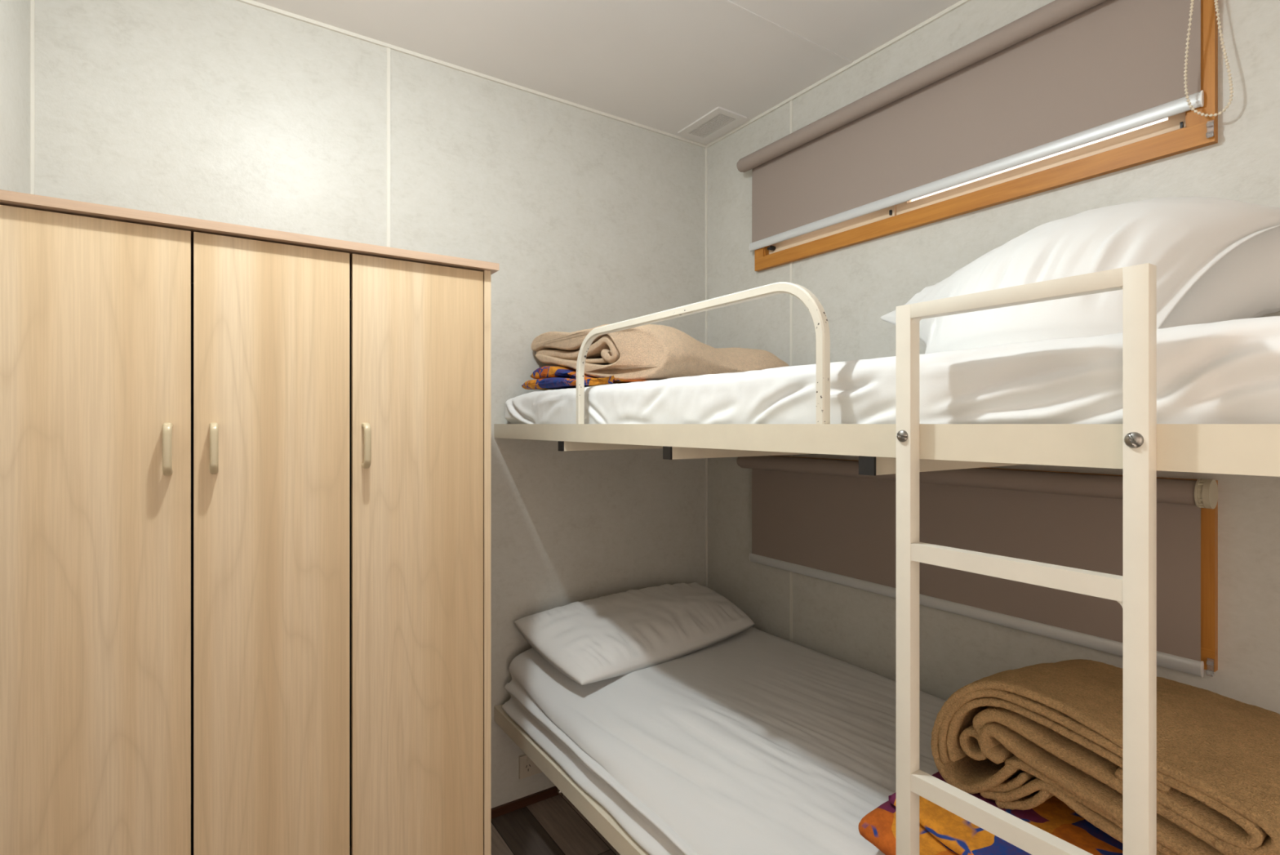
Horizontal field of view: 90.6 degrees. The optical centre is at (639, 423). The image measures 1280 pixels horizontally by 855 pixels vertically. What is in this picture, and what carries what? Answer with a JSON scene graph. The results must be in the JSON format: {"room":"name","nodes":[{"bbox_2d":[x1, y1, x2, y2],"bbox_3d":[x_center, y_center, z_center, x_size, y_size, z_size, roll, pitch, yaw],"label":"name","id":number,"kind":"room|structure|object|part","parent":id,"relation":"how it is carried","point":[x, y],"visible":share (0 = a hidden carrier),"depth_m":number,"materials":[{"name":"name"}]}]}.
{"room":"dormitory","nodes":[
{"label":"dormitory","id":0,"kind":"room"},
{"bbox_2d":[0,0,30,194],"bbox_3d":[-0.560,0.076,0.137,0.080,2.400,3.100,0,0,-34],"label":"wall","id":1,"kind":"structure","parent":0,"point":[15,15],"depth_m":1.33,"materials":[{"name":"white paint"}]},
{"bbox_2d":[35,0,705,808],"bbox_3d":[-0.583,0.076,2.037,2.160,2.400,0.080,0,0,-34],"label":"wall","id":2,"kind":"structure","parent":0,"point":[233,112],"depth_m":2.03,"materials":[{"name":"white paint"}]},
{"bbox_2d":[30,0,35,194],"bbox_3d":[-1.387,0.081,1.445,0.006,2.390,0.006,0,0,-34],"label":"trim","id":3,"kind":"structure","parent":2,"relation":"attached to","point":[32,2],"depth_m":1.44,"materials":[{"name":"white plastic"}]},
{"bbox_2d":[386,47,390,247],"bbox_3d":[-0.746,0.081,1.878,0.010,2.390,0.003,0,0,-34],"label":"trim","id":4,"kind":"structure","parent":2,"relation":"attached to","point":[388,49],"depth_m":1.88,"materials":[{"name":"white plastic"}]},
{"bbox_2d":[235,0,706,147],"bbox_3d":[-0.559,-1.119,2.001,2.000,0.010,0.007,0,0,-34],"label":"trim","id":5,"kind":"structure","parent":2,"relation":"attached to","point":[251,2],"depth_m":1.98,"materials":[{"name":"white"}]},
{"bbox_2d":[490,785,559,818],"bbox_3d":[-0.561,1.262,1.997,1.992,0.028,0.010,0,0,-34],"label":"baseboard","id":6,"kind":"structure","parent":2,"relation":"attached to","point":[500,810],"depth_m":2.11,"materials":[{"name":"brown wood"}]},
{"bbox_2d":[518,753,542,778],"bbox_3d":[-0.352,1.143,2.137,0.118,0.074,0.012,0,0,-34],"label":"power outlet","id":7,"kind":"object","parent":2,"relation":"attached to","point":[526,766],"visible":0.46,"depth_m":2.11,"materials":[{"name":"beige plastic"}]},
{"bbox_2d":[705,147,707,586],"bbox_3d":[0.268,0.081,2.557,0.007,2.390,0.007,0,0,-34],"label":"trim","id":8,"kind":"structure","parent":2,"relation":"attached to","point":[706,148],"depth_m":2.56,"materials":[{"name":"white"}]},
{"bbox_2d":[490,793,620,854],"bbox_3d":[0.449,1.306,0.501,2.160,0.060,3.780,0,0,-34],"label":"floor","id":9,"kind":"structure","parent":0,"point":[553,825],"depth_m":1.97,"materials":[{"name":"wood"}]},
{"bbox_2d":[0,189,499,854],"bbox_3d":[-0.851,0.451,1.455,0.892,1.650,0.580,0,0,-34],"label":"wardrobe","id":10,"kind":"object","parent":9,"relation":"on","point":[245,505],"visible":1,"depth_m":1.20,"materials":[{"name":"brown wood"}]},
{"bbox_3d":[-0.949,0.426,1.090,0.288,1.560,0.016,0,0,-34],"label":"door","id":11,"kind":"part","parent":10,"relation":"part of","materials":[{"name":"brown wood"}]},
{"bbox_3d":[-0.844,0.045,1.131,0.014,0.095,0.034,0,0,-34],"label":"handle","id":12,"kind":"part","parent":10,"relation":"part of","materials":[{"name":"beige plastic"}]},
{"bbox_3d":[-0.787,0.045,1.169,0.014,0.095,0.034,0,0,-34],"label":"handle","id":13,"kind":"part","parent":10,"relation":"part of","materials":[{"name":"beige plastic"}]},
{"bbox_3d":[-0.856,-0.366,1.462,0.892,0.016,0.562,0,0,-34],"label":"panel","id":14,"kind":"part","parent":10,"relation":"part of","materials":[{"name":"brown wood"}]},
{"bbox_3d":[-1.012,0.431,1.681,0.846,1.570,0.008,0,0,-34],"label":"panel","id":15,"kind":"part","parent":10,"relation":"part of","materials":[{"name":"brown wood"}]},
{"bbox_3d":[-0.717,0.426,1.246,0.264,1.560,0.016,0,0,-34],"label":"door","id":16,"kind":"part","parent":10,"relation":"part of","materials":[{"name":"brown wood"}]},
{"bbox_3d":[-0.569,0.045,1.316,0.014,0.095,0.034,0,0,-34],"label":"handle","id":17,"kind":"part","parent":10,"relation":"part of","materials":[{"name":"beige plastic"}]},
{"bbox_3d":[-0.486,0.426,1.401,0.280,1.560,0.016,0,0,-34],"label":"door","id":18,"kind":"part","parent":10,"relation":"part of","materials":[{"name":"brown wood"}]},
{"bbox_3d":[-0.506,0.459,1.702,0.016,1.634,0.538,0,0,-34],"label":"panel","id":19,"kind":"part","parent":10,"relation":"part of","materials":[{"name":"brown wood"}]},
{"bbox_2d":[493,703,649,854],"bbox_3d":[0.438,1.097,1.503,0.893,0.358,1.944,0,0,-34],"label":"frame","id":20,"kind":"object","parent":9,"relation":"on","point":[595,813],"visible":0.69,"depth_m":1.62,"materials":[{"name":"beige paint"}]},
{"bbox_2d":[502,626,946,854],"bbox_3d":[0.427,0.828,1.495,0.859,0.223,1.875,0,0,-34],"label":"mattress","id":21,"kind":"object","parent":20,"relation":"on","point":[753,740],"visible":0.62,"depth_m":1.51,"materials":[{"name":"white fabric"}]},
{"bbox_2d":[513,582,755,684],"bbox_3d":[0.013,0.656,2.107,0.768,0.150,0.409,0,0,-34],"label":"pillow","id":22,"kind":"object","parent":21,"relation":"on","point":[588,641],"visible":1,"depth_m":1.99,"materials":[{"name":"white fabric"}]},
{"bbox_2d":[858,771,1123,854],"bbox_3d":[0.735,0.681,1.016,0.636,0.074,0.517,0,0,-34],"label":"bedspread","id":23,"kind":"object","parent":21,"relation":"on","point":[942,831],"visible":0.22,"depth_m":1.03,"materials":[{"name":"multicoloured fabric"}]},
{"bbox_2d":[930,658,1279,854],"bbox_3d":[0.806,0.557,1.067,0.349,0.254,0.469,0,0,-34],"label":"folded blanket","id":24,"kind":"object","parent":23,"relation":"on","point":[1024,737],"visible":0.92,"depth_m":0.98,"materials":[{"name":"brown fabric"}]},
{"bbox_2d":[493,262,1279,854],"bbox_3d":[0.427,0.523,1.496,0.918,1.506,1.944,0,0,-34],"label":"bunk bed","id":25,"kind":"object","parent":9,"relation":"on","point":[1140,446],"visible":1,"depth_m":0.72,"materials":[{"name":"beige paint"}]},
{"bbox_3d":[0.063,-0.114,1.275,0.017,0.232,0.783,0,0,-34],"label":"guard rail","id":26,"kind":"part","parent":25,"relation":"part of","materials":[{"name":"white metal"}]},
{"bbox_3d":[0.075,0.022,1.259,0.020,0.045,1.944,0,0,-34],"label":"rail","id":27,"kind":"part","parent":25,"relation":"part of","materials":[{"name":"beige metal"}]},
{"bbox_2d":[504,315,1279,423],"bbox_3d":[0.430,-0.042,1.497,0.850,0.125,1.875,0,0,-34],"label":"mattress","id":28,"kind":"object","parent":25,"relation":"on","point":[1228,371],"visible":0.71,"depth_m":0.78,"materials":[{"name":"white fabric"}]},
{"bbox_2d":[521,365,645,390],"bbox_3d":[-0.011,-0.141,1.972,0.527,0.080,0.582,0,0,-34],"label":"bedspread","id":29,"kind":"object","parent":28,"relation":"on","point":[548,377],"visible":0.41,"depth_m":1.88,"materials":[{"name":"multicoloured fabric"}]},
{"bbox_2d":[531,324,789,380],"bbox_3d":[0.085,-0.202,2.025,0.652,0.184,0.661,0,0,-34],"label":"folded blanket","id":30,"kind":"object","parent":29,"relation":"on","point":[648,352],"visible":0.87,"depth_m":1.71,"materials":[{"name":"beige fabric"}]},
{"bbox_2d":[880,196,1279,353],"bbox_3d":[0.762,-0.252,1.238,0.558,0.287,0.854,0,0,-34],"label":"pillow","id":31,"kind":"object","parent":28,"relation":"on","point":[1215,260],"visible":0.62,"depth_m":1.01,"materials":[{"name":"white fabric"}]},
{"bbox_2d":[252,0,961,144],"bbox_3d":[0.304,-1.154,0.717,2.160,0.060,3.260,0,0,-34],"label":"ceiling","id":32,"kind":"structure","parent":0,"point":[664,65],"depth_m":1.86,"materials":[{"name":"white paint"}]},
{"bbox_2d":[677,106,746,142],"bbox_3d":[0.268,-1.121,2.378,0.136,0.006,0.239,0,0,-34],"label":"ceiling vent","id":33,"kind":"object","parent":32,"relation":"in","point":[718,120],"visible":1,"depth_m":2.37,"materials":[{"name":"white plastic"}]},
{"bbox_2d":[688,113,735,137],"bbox_3d":[0.268,-1.121,2.378,0.076,0.004,0.187,0,0,-34],"label":"grille","id":34,"kind":"object","parent":33,"relation":"attached to","point":[715,123],"depth_m":2.38,"materials":[{"name":"white plastic"}]},
{"bbox_2d":[718,0,852,64],"bbox_3d":[-0.170,-1.123,1.416,1.993,0.002,0.012,0,0,-34],"label":"trim","id":35,"kind":"structure","parent":32,"relation":"attached to","point":[726,2],"depth_m":1.81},
{"bbox_2d":[707,0,1279,713],"bbox_3d":[1.167,0.076,1.297,0.080,2.400,3.100,0,0,-34],"label":"wall","id":36,"kind":"structure","parent":0,"point":[856,285],"depth_m":1.75,"materials":[{"name":"white paint"}]},
{"bbox_2d":[790,262,792,456],"bbox_3d":[0.522,-0.223,2.183,0.003,0.669,0.010,0,0,-34],"label":"trim","id":37,"kind":"structure","parent":36,"relation":"attached to","point":[791,263],"depth_m":2.18,"materials":[{"name":"white"}]},
{"bbox_2d":[790,571,792,641],"bbox_3d":[0.522,0.882,2.183,0.003,0.788,0.010,0,0,-34],"label":"trim","id":38,"kind":"structure","parent":36,"relation":"attached to","point":[791,572],"depth_m":2.18,"materials":[{"name":"white plastic"}]},
{"bbox_2d":[790,100,792,133],"bbox_3d":[0.522,-1.036,2.183,0.003,0.155,0.010,0,0,-34],"label":"trim","id":39,"kind":"structure","parent":36,"relation":"attached to","point":[791,101],"depth_m":2.18,"materials":[{"name":"white plastic"}]},
{"bbox_2d":[706,0,971,147],"bbox_3d":[1.133,-1.119,1.270,0.007,0.010,3.093,0,0,-34],"label":"trim","id":40,"kind":"structure","parent":36,"relation":"attached to","point":[962,2],"depth_m":1.98,"materials":[{"name":"white plastic"}]},
{"bbox_2d":[754,0,1217,271],"bbox_3d":[0.815,-0.758,1.804,0.098,0.402,1.279,0,0,-34],"label":"window","id":41,"kind":"structure","parent":36,"relation":"in","point":[1185,131],"depth_m":1.52,"materials":[{"name":"orange wood"}]},
{"bbox_3d":[0.615,-0.758,2.077,0.022,0.307,0.507,0,0,-34],"label":"sash","id":42,"kind":"part","parent":41,"relation":"part of","materials":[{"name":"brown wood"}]},
{"bbox_2d":[736,0,1233,252],"bbox_3d":[0.750,-0.770,1.768,0.062,0.410,1.353,0,0,-34],"label":"roller blind","id":43,"kind":"object","parent":41,"relation":"attached to","point":[1063,75],"visible":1,"depth_m":1.59,"materials":[{"name":"beige fabric"}]},
{"bbox_3d":[1.109,-0.771,1.237,0.069,0.346,0.032,0,0,13],"label":"bead chain","id":44,"kind":"part","parent":43,"relation":"part of","materials":[{"name":"beige plastic"}]},
{"bbox_3d":[0.816,-0.758,1.804,0.098,0.402,1.279,0,0,-34],"label":"frame","id":45,"kind":"part","parent":41,"relation":"part of","materials":[{"name":"orange wood"}]},
{"bbox_3d":[0.950,-0.758,1.587,0.022,0.307,0.672,0,0,-34],"label":"sash","id":46,"kind":"part","parent":41,"relation":"part of","materials":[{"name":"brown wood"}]},
{"bbox_2d":[773,455,1217,671],"bbox_3d":[0.815,0.300,1.804,0.098,0.376,1.279,0,0,-34],"label":"window","id":47,"kind":"structure","parent":36,"relation":"in","point":[1209,517],"depth_m":1.25,"materials":[{"name":"orange wood"}]},
{"bbox_2d":[736,455,1217,677],"bbox_3d":[0.741,0.305,1.777,0.058,0.396,1.328,0,0,-34],"label":"roller blind","id":48,"kind":"object","parent":47,"relation":"attached to","point":[824,519],"visible":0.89,"depth_m":1.58,"materials":[{"name":"beige fabric"}]}
]}

